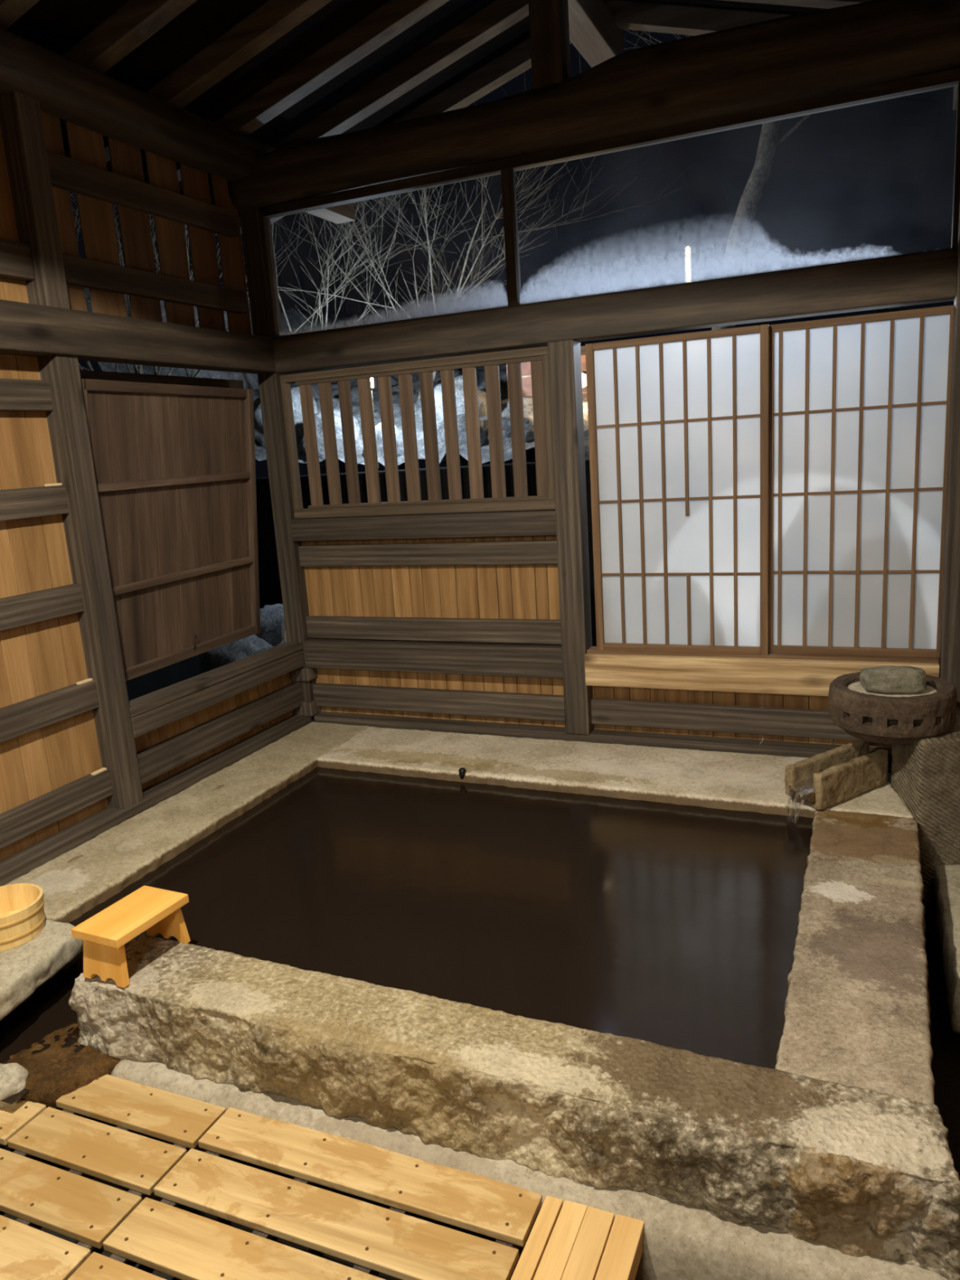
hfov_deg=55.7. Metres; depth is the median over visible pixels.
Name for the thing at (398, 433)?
boulder
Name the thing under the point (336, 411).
boulder
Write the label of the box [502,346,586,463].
house
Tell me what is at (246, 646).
boulder
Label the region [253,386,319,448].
boulder
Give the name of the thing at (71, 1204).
duckboard
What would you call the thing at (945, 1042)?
floor
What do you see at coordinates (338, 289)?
bare tree
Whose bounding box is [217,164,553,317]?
bare tree
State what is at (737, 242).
birch tree
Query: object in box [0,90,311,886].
wall
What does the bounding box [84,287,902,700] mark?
bank
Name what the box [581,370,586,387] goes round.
lantern
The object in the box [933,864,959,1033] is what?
stone
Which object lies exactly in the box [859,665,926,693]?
rock
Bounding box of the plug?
[458,767,466,778]
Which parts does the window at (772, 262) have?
frame, glass pane, frame, frame, frame, glass pane, frame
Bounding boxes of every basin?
[58,951,83,975]
[828,671,957,744]
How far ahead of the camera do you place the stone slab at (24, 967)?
2.81 m
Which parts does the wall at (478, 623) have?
corner post, rail, rail, board panel, rail, rail, rail, post, sill, rail, board panel, window sill, post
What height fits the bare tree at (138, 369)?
4.954 m
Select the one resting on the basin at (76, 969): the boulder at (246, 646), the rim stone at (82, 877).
the rim stone at (82, 877)
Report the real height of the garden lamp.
0.612 m
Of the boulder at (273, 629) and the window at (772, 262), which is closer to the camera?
the window at (772, 262)
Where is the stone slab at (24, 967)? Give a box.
[0,919,83,1020]
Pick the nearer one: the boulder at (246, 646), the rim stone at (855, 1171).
the rim stone at (855, 1171)
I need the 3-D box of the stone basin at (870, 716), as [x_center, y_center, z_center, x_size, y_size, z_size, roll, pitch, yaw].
[1.599,0.269,3.533,0.456,0.200,0.451,1,13,23]
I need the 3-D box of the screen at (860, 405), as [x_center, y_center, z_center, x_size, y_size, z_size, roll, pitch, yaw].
[1.581,-0.625,3.824,0.728,1.413,0.028,1,13,23]
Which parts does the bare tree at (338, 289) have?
stem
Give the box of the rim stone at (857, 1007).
[774,809,935,1104]
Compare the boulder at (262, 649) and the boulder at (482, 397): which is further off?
the boulder at (482, 397)
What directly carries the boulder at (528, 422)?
on the bank
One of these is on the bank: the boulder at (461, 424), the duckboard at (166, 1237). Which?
the boulder at (461, 424)
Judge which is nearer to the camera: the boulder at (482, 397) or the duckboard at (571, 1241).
the duckboard at (571, 1241)
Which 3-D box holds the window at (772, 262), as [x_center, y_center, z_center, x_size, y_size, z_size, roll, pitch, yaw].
[0.363,-1.842,4.047,3.180,0.632,0.060,1,13,23]
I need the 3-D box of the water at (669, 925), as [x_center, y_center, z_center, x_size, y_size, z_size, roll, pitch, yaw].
[-0.054,0.831,3.329,2.352,0.001,1.640,1,13,23]
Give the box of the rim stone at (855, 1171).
[68,933,959,1279]
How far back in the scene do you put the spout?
3.59 m
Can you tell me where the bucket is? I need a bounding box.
[0,883,45,951]
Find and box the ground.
[0,971,85,1104]
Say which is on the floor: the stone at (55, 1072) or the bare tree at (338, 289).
the stone at (55, 1072)
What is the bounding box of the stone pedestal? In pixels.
[890,707,959,935]
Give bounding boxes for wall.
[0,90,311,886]
[239,194,959,773]
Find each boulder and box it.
[198,634,272,674]
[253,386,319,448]
[253,640,319,720]
[255,604,286,646]
[301,408,362,474]
[362,422,404,471]
[434,374,487,422]
[436,413,486,466]
[502,415,534,462]
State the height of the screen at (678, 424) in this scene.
1.413 m
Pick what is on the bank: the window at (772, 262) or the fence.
the fence
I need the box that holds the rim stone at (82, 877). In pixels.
[4,721,368,969]
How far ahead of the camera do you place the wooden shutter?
4.37 m
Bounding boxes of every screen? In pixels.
[585,324,768,655]
[768,305,954,657]
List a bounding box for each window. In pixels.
[257,67,959,337]
[280,345,555,518]
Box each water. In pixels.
[68,766,813,1068]
[787,777,813,822]
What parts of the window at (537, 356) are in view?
frame, frame, frame, frame, frame, frame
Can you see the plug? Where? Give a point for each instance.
(462, 771)
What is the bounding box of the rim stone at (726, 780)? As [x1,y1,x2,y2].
[317,726,913,817]
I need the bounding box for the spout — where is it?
[784,739,888,810]
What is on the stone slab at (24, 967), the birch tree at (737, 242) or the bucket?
the bucket
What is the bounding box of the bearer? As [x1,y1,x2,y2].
[9,1115,525,1279]
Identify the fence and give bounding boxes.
[255,458,939,744]
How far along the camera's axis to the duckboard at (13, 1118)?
2.45 m
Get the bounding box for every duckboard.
[0,1074,226,1279]
[0,1100,46,1151]
[67,1106,542,1279]
[511,1195,644,1279]
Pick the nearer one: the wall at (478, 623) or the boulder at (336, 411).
the wall at (478, 623)
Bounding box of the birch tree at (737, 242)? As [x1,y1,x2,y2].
[623,29,810,330]
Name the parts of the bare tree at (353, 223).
stem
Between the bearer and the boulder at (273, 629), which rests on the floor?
the bearer
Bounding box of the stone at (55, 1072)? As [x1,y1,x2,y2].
[2,1023,120,1111]
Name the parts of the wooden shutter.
rail, rail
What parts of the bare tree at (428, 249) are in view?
stem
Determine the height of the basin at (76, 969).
0.329 m
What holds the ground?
in the basin at (76, 969)
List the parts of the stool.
leg, seat, leg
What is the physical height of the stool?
0.157 m
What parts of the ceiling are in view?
king post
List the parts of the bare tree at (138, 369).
stem, stem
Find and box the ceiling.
[0,0,959,224]
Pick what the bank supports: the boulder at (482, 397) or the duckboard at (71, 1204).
the boulder at (482, 397)
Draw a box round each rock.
[0,1062,29,1108]
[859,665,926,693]
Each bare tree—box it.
[70,191,309,377]
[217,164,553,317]
[271,186,489,333]
[373,29,690,400]
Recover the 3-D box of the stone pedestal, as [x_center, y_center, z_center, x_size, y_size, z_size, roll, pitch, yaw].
[1.814,0.707,3.597,0.315,0.808,0.432,-2,12,7]
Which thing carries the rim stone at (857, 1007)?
on the basin at (76, 969)
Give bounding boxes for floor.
[0,773,959,1279]
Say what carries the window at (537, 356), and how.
in the wall at (478, 623)
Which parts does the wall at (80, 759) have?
rail, rail, rail, rail, rail, board panel, rail, post, rail, board panel, rail, sill, board panel, sill rail, sill rail, rail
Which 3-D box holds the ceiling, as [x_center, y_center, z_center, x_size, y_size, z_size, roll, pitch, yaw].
[-0.434,-2.183,2.213,4.661,0.917,5.798,1,13,23]
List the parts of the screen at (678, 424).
rail, rail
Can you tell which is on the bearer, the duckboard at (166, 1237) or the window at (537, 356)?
the duckboard at (166, 1237)
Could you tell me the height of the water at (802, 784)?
0.131 m
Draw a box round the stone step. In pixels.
[111,1059,947,1279]
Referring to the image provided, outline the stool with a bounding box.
[71,885,191,987]
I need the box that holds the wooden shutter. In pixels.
[80,378,260,680]
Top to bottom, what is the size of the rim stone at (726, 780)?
0.207 m
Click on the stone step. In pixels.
(682, 1241)
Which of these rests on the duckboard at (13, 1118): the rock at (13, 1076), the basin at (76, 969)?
the rock at (13, 1076)
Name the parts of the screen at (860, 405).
rail, rail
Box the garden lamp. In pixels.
[370,377,378,467]
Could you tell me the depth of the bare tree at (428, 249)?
7.44 m

